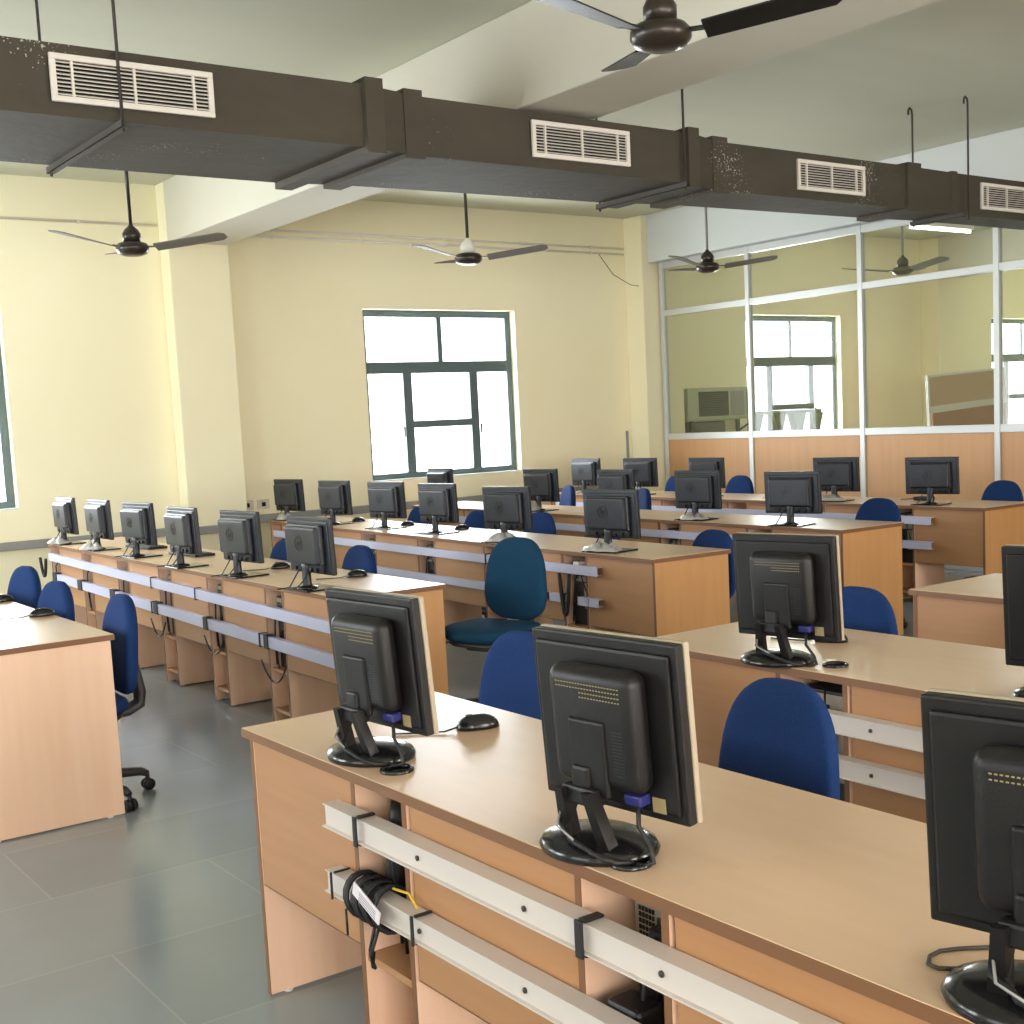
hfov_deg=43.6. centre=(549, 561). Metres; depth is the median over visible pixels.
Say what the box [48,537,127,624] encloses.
computer desk
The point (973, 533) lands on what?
computer desk
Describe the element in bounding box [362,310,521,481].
window
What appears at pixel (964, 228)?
tube light
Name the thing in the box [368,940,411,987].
shelf
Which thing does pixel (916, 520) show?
rail
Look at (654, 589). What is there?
computer desk
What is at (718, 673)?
computer desk
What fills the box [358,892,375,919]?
print
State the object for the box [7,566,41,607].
swivel chair
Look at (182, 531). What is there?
computer monitor
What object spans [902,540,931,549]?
rail
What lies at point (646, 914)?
fan grille
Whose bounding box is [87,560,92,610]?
computer tower
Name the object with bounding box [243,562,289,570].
computer mouse
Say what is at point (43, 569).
cable
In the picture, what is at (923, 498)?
power adapter
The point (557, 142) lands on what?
grille
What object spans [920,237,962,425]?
column
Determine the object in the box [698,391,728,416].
grille
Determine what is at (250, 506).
wall socket
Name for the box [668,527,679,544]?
computer tower
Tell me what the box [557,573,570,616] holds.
cable
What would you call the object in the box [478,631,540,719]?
swivel chair
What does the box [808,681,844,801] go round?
computer tower
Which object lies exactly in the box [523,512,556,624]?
swivel chair
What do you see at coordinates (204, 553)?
keyboard
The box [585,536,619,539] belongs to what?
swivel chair
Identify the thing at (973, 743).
computer monitor
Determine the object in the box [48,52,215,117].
grille
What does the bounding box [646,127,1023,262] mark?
beam
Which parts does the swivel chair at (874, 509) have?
backrest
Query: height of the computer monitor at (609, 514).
0.358 m
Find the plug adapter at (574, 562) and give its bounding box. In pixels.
[573,561,584,564]
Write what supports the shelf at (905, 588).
attached to the computer desk at (973, 533)
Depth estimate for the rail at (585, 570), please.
8.72 m
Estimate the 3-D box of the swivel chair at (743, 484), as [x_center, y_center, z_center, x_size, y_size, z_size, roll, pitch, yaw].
[1.737,-0.377,12.414,0.556,0.892,0.585,1,7,29]
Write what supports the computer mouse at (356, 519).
on the computer desk at (350, 531)
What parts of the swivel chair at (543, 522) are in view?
backrest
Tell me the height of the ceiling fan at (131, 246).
1.025 m
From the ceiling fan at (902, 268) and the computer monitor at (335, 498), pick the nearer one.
the computer monitor at (335, 498)
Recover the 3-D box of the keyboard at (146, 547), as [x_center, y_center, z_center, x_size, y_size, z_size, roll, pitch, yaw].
[-2.880,-0.110,9.135,0.140,0.022,0.440,-8,8,-38]
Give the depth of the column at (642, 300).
14.43 m
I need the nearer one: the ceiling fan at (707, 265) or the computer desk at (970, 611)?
the computer desk at (970, 611)
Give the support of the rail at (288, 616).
attached to the computer desk at (306, 687)
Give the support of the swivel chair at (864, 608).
on the floor
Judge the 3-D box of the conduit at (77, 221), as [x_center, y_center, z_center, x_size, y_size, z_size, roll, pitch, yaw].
[-6.122,-2.595,9.220,6.700,0.032,0.030,-7,8,-36]
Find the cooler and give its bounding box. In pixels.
[684,387,748,432]
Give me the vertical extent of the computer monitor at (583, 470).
0.358 m
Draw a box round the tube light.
[907,222,973,232]
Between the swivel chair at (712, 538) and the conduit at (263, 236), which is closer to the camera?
the swivel chair at (712, 538)
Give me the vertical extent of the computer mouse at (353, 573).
0.039 m
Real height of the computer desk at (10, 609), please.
0.750 m
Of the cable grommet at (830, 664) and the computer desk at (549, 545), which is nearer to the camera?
the cable grommet at (830, 664)
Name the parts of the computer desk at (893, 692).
modesty panel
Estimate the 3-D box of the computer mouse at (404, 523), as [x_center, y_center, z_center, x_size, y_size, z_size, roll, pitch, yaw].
[-1.181,-0.291,9.962,0.267,0.039,0.063,-5,7,-22]
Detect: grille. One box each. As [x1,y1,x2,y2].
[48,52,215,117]
[530,119,630,166]
[638,904,654,936]
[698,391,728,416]
[796,159,865,195]
[980,182,1023,213]
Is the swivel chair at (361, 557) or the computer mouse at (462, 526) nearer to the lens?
the swivel chair at (361, 557)
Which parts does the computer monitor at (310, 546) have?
screen panel, plate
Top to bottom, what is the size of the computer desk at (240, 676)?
0.750 m
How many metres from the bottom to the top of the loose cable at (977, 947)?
0.006 m
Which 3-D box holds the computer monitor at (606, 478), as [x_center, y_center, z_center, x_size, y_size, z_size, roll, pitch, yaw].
[0.508,-0.544,10.073,0.236,0.358,0.420,-8,8,-39]
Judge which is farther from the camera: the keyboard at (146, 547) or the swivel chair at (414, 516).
the swivel chair at (414, 516)
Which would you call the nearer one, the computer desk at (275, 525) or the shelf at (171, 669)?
the shelf at (171, 669)
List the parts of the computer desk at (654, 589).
panel, panel, modesty panel, panel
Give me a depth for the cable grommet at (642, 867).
2.20 m
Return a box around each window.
[0,347,18,510]
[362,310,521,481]
[745,315,836,430]
[991,319,1023,423]
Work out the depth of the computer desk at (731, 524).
9.20 m
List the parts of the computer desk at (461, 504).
modesty panel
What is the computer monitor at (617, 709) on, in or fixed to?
on the computer desk at (497, 817)
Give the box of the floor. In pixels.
[0,569,982,1023]
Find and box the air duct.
[0,0,1023,229]
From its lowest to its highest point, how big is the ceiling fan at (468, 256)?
0.995 m
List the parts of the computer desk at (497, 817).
modesty panel, panel, panel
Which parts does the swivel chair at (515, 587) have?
seat, backrest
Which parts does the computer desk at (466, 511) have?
panel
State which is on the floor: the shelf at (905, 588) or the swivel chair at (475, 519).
the swivel chair at (475, 519)
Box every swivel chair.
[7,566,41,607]
[37,581,74,620]
[102,593,155,811]
[270,538,287,560]
[342,545,376,573]
[407,506,431,523]
[445,537,546,702]
[464,510,486,617]
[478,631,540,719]
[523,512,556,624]
[559,485,575,505]
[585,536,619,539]
[638,488,651,509]
[665,476,674,491]
[692,529,735,598]
[718,678,839,799]
[725,475,753,493]
[842,586,897,634]
[855,498,907,628]
[963,480,1022,578]
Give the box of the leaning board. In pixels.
[925,367,1007,425]
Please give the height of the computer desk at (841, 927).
0.750 m
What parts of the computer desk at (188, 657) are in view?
panel, modesty panel, panel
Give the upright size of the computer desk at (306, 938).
0.750 m
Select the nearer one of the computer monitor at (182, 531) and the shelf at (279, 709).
the shelf at (279, 709)
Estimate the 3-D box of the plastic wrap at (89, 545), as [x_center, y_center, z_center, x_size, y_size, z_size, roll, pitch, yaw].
[-3.250,-0.122,9.118,0.187,0.063,0.174,-1,7,13]
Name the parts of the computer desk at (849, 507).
modesty panel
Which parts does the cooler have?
leg, control panel, leg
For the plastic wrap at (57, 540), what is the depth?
9.72 m
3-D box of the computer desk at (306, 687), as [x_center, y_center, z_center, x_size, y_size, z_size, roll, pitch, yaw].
[-0.989,0.484,6.500,0.577,0.750,0.908,-7,8,-36]
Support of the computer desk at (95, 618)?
on the floor
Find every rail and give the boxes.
[48,553,329,633]
[52,572,334,668]
[273,530,601,576]
[377,566,602,607]
[459,516,731,539]
[555,502,933,524]
[828,709,922,752]
[838,754,924,799]
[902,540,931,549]
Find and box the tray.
[685,421,724,432]
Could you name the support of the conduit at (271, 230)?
attached to the wall at (83, 334)
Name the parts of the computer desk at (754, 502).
panel, modesty panel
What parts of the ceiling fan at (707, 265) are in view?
blade, blade, motor, blade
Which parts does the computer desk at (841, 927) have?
modesty panel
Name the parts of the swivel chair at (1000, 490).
backrest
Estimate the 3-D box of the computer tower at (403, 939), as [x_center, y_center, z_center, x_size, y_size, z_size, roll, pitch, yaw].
[-0.198,0.715,3.028,0.360,0.382,0.170,-7,8,-36]
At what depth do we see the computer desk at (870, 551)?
8.27 m
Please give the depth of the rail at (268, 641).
7.17 m
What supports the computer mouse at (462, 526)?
on the computer desk at (404, 536)
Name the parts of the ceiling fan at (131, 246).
blade, motor, blade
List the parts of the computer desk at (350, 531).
modesty panel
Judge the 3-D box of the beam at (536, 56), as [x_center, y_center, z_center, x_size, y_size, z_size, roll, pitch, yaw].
[1.213,-2.613,5.479,0.540,0.520,14.400,-7,8,-36]
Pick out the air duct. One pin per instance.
(62, 106)
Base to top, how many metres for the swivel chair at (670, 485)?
0.877 m
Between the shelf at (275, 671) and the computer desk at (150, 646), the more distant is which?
the computer desk at (150, 646)
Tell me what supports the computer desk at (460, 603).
on the floor
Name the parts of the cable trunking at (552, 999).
cable coil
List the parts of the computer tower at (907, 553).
plate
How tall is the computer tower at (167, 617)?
0.382 m
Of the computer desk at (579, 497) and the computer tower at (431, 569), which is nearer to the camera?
the computer tower at (431, 569)
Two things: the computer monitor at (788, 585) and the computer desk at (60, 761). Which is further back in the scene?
the computer desk at (60, 761)
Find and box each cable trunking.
[322,799,842,1023]
[325,860,640,1023]
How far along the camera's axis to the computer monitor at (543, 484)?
10.85 m
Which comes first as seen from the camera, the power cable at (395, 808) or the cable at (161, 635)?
the power cable at (395, 808)
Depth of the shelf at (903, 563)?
9.79 m
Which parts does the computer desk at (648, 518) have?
modesty panel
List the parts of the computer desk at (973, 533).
panel, panel, modesty panel, panel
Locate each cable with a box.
[39,557,46,577]
[150,618,165,636]
[203,635,223,654]
[261,659,286,683]
[385,800,405,887]
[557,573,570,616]
[599,255,636,285]
[926,945,988,970]
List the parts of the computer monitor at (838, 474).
plate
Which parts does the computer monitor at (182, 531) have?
screen panel, plate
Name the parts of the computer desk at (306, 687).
panel, panel, modesty panel, panel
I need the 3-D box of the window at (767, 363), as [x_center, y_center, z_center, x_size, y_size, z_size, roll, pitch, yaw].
[3.084,-2.269,16.282,1.750,1.695,0.139,-7,8,-36]
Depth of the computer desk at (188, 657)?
7.86 m
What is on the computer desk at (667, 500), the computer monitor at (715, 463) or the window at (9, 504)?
the computer monitor at (715, 463)
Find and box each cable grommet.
[379,763,414,775]
[610,856,652,871]
[822,661,848,668]
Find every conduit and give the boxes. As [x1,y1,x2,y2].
[0,216,155,226]
[251,235,623,254]
[268,229,623,249]
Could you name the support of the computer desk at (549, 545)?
on the floor
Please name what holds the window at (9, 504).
attached to the wall at (83, 334)
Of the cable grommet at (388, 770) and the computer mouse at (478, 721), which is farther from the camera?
the computer mouse at (478, 721)
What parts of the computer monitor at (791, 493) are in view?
plate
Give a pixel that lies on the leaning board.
(963, 397)
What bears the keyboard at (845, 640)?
on the computer desk at (718, 673)
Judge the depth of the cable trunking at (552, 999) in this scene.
2.59 m
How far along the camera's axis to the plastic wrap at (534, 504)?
10.89 m
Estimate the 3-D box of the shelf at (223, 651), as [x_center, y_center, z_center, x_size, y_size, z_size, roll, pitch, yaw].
[-1.736,0.503,7.378,0.338,0.018,0.199,-7,8,-36]
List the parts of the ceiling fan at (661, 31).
blade, blade, motor, blade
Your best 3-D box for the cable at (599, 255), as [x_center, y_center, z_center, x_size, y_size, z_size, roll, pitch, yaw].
[0.766,-3.247,14.278,0.443,0.376,0.133,-3,6,-3]
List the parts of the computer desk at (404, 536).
panel, panel, modesty panel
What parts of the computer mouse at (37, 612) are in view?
cord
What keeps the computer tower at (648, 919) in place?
on the computer desk at (497, 817)
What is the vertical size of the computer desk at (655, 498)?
0.750 m
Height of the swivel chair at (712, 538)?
0.833 m
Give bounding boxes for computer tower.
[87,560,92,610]
[123,566,128,591]
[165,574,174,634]
[215,584,225,648]
[274,595,286,668]
[369,538,375,558]
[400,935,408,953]
[426,544,434,581]
[573,560,587,624]
[635,901,664,1023]
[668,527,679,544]
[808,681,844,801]
[900,512,912,562]
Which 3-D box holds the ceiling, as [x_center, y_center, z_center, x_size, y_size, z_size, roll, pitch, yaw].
[3.940,-3.302,7.606,21.600,0.120,15.000,-7,8,-36]
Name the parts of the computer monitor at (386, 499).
plate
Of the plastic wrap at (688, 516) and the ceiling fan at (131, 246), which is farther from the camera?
the plastic wrap at (688, 516)
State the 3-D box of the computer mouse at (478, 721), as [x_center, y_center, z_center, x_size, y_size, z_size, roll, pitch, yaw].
[-0.258,0.414,3.257,0.267,0.039,0.063,-5,7,-17]
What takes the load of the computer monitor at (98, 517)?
on the computer desk at (95, 618)
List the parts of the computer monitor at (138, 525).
screen panel, plate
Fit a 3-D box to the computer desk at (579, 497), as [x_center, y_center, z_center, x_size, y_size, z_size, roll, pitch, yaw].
[0.517,-0.348,13.314,0.597,0.750,0.890,-7,8,-35]
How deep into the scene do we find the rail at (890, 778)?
3.60 m
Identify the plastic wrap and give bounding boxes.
[47,536,70,543]
[79,540,102,549]
[276,512,289,519]
[486,532,515,541]
[531,500,541,510]
[581,541,621,551]
[680,513,708,519]
[822,494,845,500]
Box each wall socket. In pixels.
[247,500,253,509]
[257,499,269,508]
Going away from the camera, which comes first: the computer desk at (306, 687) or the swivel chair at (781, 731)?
the swivel chair at (781, 731)
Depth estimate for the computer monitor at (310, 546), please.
6.21 m
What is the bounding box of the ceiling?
[0,0,1023,239]
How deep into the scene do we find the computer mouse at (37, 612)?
5.76 m
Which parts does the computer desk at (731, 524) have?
panel, modesty panel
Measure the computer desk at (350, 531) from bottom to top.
0.750 m
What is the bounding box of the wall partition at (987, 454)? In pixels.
[658,219,1023,571]
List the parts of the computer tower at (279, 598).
plate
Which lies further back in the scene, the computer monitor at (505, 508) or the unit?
the computer monitor at (505, 508)
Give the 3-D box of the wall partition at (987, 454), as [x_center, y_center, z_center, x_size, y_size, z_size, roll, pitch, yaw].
[5.595,-1.317,8.795,0.060,3.200,14.266,-7,8,-36]
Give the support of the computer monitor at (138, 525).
on the computer desk at (150, 646)
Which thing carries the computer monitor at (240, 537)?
on the computer desk at (240, 676)
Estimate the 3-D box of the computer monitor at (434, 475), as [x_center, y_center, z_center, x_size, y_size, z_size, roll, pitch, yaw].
[-1.062,-0.720,12.312,0.236,0.358,0.420,-8,8,-37]
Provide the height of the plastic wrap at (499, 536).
0.063 m
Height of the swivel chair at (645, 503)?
0.899 m
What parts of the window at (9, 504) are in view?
sill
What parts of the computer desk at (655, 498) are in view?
modesty panel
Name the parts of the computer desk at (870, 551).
panel, modesty panel, panel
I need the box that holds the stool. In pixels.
[756,409,822,430]
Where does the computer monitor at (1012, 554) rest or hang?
on the computer desk at (893, 692)
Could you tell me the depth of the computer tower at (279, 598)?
6.66 m
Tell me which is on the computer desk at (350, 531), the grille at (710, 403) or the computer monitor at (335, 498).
the computer monitor at (335, 498)
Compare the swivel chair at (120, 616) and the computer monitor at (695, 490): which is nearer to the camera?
the swivel chair at (120, 616)
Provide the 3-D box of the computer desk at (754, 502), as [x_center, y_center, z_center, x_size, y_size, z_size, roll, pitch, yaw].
[2.075,-0.180,11.152,0.597,0.750,0.890,-7,8,-35]
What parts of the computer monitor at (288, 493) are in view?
screen panel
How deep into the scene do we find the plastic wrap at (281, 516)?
11.20 m
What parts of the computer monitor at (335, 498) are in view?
plate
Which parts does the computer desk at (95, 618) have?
panel, panel, modesty panel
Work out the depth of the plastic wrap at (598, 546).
7.34 m
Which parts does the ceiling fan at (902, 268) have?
blade, motor, blade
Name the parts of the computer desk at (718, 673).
modesty panel, panel, panel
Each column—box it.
[155,182,246,550]
[623,215,684,490]
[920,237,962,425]
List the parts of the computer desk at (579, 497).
modesty panel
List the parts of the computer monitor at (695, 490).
plate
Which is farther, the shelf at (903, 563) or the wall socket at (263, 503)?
the wall socket at (263, 503)
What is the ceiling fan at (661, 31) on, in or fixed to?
hanging from the ceiling
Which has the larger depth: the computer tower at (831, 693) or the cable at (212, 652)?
the cable at (212, 652)
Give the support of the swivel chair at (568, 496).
on the floor
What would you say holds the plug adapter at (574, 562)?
hanging from the rail at (585, 570)
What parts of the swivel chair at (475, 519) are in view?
backrest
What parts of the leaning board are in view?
panel, panel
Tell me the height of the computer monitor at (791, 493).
0.358 m
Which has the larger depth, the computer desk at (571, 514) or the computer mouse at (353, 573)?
the computer desk at (571, 514)
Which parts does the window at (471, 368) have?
sill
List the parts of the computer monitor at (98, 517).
screen panel, plate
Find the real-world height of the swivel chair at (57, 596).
0.867 m
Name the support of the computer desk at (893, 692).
on the floor
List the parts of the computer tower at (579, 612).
plate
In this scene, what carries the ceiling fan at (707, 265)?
hanging from the ceiling
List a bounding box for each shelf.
[165,633,174,639]
[168,666,177,673]
[214,648,225,655]
[217,684,228,692]
[272,666,286,674]
[275,705,289,715]
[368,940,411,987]
[568,623,587,628]
[902,562,912,565]
[903,586,912,592]
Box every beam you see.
[163,0,939,244]
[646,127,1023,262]
[938,228,1023,276]
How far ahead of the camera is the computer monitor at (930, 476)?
9.59 m
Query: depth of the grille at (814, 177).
8.52 m
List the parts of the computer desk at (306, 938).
panel, modesty panel, panel, panel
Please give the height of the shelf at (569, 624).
0.018 m
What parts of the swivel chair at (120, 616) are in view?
backrest, seat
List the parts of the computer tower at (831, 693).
plate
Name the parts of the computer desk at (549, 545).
panel, panel, modesty panel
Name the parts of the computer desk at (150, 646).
panel, modesty panel, panel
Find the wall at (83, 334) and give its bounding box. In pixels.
[0,174,1023,593]
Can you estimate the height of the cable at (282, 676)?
0.107 m
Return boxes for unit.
[607,989,663,1023]
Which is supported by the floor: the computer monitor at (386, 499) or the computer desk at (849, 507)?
the computer desk at (849, 507)
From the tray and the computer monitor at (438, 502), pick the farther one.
the tray
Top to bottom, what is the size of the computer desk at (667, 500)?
0.750 m
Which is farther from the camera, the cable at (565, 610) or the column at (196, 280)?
the column at (196, 280)
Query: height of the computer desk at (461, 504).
0.750 m
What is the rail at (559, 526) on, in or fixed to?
attached to the computer desk at (731, 524)
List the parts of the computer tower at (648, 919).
plate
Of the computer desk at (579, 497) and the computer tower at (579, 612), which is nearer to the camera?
the computer tower at (579, 612)
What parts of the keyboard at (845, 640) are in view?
cord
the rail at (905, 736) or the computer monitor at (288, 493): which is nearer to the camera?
the rail at (905, 736)
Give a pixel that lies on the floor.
(151, 913)
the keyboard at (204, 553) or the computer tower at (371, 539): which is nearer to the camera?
the keyboard at (204, 553)
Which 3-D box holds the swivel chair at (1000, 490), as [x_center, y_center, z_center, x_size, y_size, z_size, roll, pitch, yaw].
[3.443,-0.190,10.092,0.585,0.875,0.556,-6,7,-24]
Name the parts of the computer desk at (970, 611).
panel, modesty panel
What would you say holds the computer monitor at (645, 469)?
on the computer desk at (655, 498)
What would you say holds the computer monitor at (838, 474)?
on the computer desk at (849, 507)
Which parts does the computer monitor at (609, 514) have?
plate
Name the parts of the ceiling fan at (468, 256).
blade, blade, motor, blade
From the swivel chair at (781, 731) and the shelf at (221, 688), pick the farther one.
the shelf at (221, 688)
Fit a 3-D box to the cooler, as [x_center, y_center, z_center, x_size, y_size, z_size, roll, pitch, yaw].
[1.996,-1.163,15.250,1.100,1.800,0.273,-7,8,-36]
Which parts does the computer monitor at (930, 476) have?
plate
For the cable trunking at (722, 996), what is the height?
0.069 m
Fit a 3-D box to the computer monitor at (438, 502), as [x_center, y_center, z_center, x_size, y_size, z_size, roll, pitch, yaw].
[-0.813,-0.378,9.143,0.236,0.358,0.420,-9,9,-43]
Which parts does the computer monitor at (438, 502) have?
screen panel, plate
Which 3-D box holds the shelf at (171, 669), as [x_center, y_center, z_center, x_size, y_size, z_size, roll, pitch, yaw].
[-2.203,0.666,8.054,0.338,0.018,0.199,-7,8,-36]
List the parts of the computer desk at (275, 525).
panel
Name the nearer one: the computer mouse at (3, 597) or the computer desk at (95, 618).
the computer mouse at (3, 597)
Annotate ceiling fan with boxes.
[48,171,226,256]
[411,193,547,265]
[537,0,841,71]
[668,207,777,272]
[842,226,948,275]
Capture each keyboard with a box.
[125,544,167,549]
[168,551,214,557]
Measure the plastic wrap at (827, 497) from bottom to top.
0.052 m
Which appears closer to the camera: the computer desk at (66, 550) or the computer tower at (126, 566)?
the computer tower at (126, 566)
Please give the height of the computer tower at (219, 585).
0.382 m
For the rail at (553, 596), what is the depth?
8.67 m
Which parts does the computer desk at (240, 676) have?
panel, modesty panel, panel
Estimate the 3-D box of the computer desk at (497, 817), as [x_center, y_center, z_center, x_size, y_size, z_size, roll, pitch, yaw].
[0.182,0.860,2.638,0.602,0.750,0.845,-7,8,-36]
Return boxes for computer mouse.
[0,594,13,601]
[0,608,54,619]
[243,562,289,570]
[316,569,366,579]
[349,517,364,521]
[395,713,498,734]
[398,521,413,525]
[443,524,468,530]
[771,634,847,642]
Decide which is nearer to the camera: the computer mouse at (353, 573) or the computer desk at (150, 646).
the computer mouse at (353, 573)
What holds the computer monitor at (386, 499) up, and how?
on the computer desk at (404, 536)
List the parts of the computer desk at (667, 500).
panel, modesty panel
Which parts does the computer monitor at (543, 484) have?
plate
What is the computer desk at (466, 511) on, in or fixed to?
on the floor
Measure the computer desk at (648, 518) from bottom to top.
0.750 m
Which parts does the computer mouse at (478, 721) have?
cord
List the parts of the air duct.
hanger rod, hanger rod, hanger rod, hanger rod, hanger rod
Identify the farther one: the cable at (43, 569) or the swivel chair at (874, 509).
the cable at (43, 569)
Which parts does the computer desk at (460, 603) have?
panel, panel, modesty panel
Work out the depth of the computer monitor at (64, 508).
9.66 m
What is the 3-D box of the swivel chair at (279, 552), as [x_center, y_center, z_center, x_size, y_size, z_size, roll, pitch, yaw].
[-1.764,0.308,7.881,0.585,0.865,0.556,-7,8,-34]
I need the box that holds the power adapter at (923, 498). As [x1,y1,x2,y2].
[901,496,934,500]
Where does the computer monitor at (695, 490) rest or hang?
on the computer desk at (731, 524)
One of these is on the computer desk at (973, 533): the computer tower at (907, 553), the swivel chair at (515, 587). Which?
the computer tower at (907, 553)
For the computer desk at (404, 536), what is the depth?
9.46 m
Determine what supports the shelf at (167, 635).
attached to the computer desk at (188, 657)
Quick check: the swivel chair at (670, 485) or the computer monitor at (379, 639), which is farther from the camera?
the swivel chair at (670, 485)
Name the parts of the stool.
leg, leg, leg, seat, leg, leg, leg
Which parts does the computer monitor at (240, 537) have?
screen panel, plate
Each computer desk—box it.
[0,601,55,622]
[0,616,124,842]
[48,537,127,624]
[78,542,169,629]
[113,549,223,667]
[154,556,289,685]
[202,563,350,705]
[241,691,544,1023]
[260,573,448,721]
[268,516,370,548]
[333,519,421,568]
[358,524,480,579]
[396,755,892,1023]
[412,501,482,525]
[414,529,550,640]
[462,505,568,531]
[480,534,631,623]
[520,506,584,536]
[551,490,582,504]
[559,541,730,636]
[582,509,710,542]
[650,491,674,505]
[657,513,803,545]
[657,622,972,803]
[658,815,1023,1023]
[660,493,764,507]
[725,495,848,509]
[744,517,903,634]
[822,497,915,513]
[842,645,1023,823]
[896,499,1023,597]
[908,573,1004,648]
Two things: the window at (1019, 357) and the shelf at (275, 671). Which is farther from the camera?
the window at (1019, 357)
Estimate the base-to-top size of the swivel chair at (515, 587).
0.934 m
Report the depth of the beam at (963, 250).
16.84 m
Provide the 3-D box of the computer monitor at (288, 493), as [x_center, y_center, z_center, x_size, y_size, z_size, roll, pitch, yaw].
[-2.307,-0.544,11.260,0.420,0.358,0.236,4,9,44]
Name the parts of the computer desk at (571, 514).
modesty panel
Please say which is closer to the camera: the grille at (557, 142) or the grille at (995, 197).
the grille at (557, 142)
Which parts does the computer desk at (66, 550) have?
panel, panel, modesty panel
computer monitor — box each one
[52,497,85,545]
[78,499,120,551]
[114,502,162,558]
[157,506,208,568]
[211,510,268,578]
[270,479,305,520]
[277,515,341,592]
[318,481,353,525]
[325,586,438,767]
[365,482,406,529]
[414,483,459,534]
[427,468,453,482]
[481,486,532,542]
[523,469,559,511]
[532,623,702,867]
[571,458,600,493]
[582,489,640,553]
[596,469,634,488]
[623,458,658,494]
[674,470,721,520]
[688,457,725,495]
[732,532,844,667]
[764,471,821,526]
[813,457,859,501]
[905,457,959,505]
[921,688,1023,1023]
[1001,544,1023,697]
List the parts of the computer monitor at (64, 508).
screen panel, plate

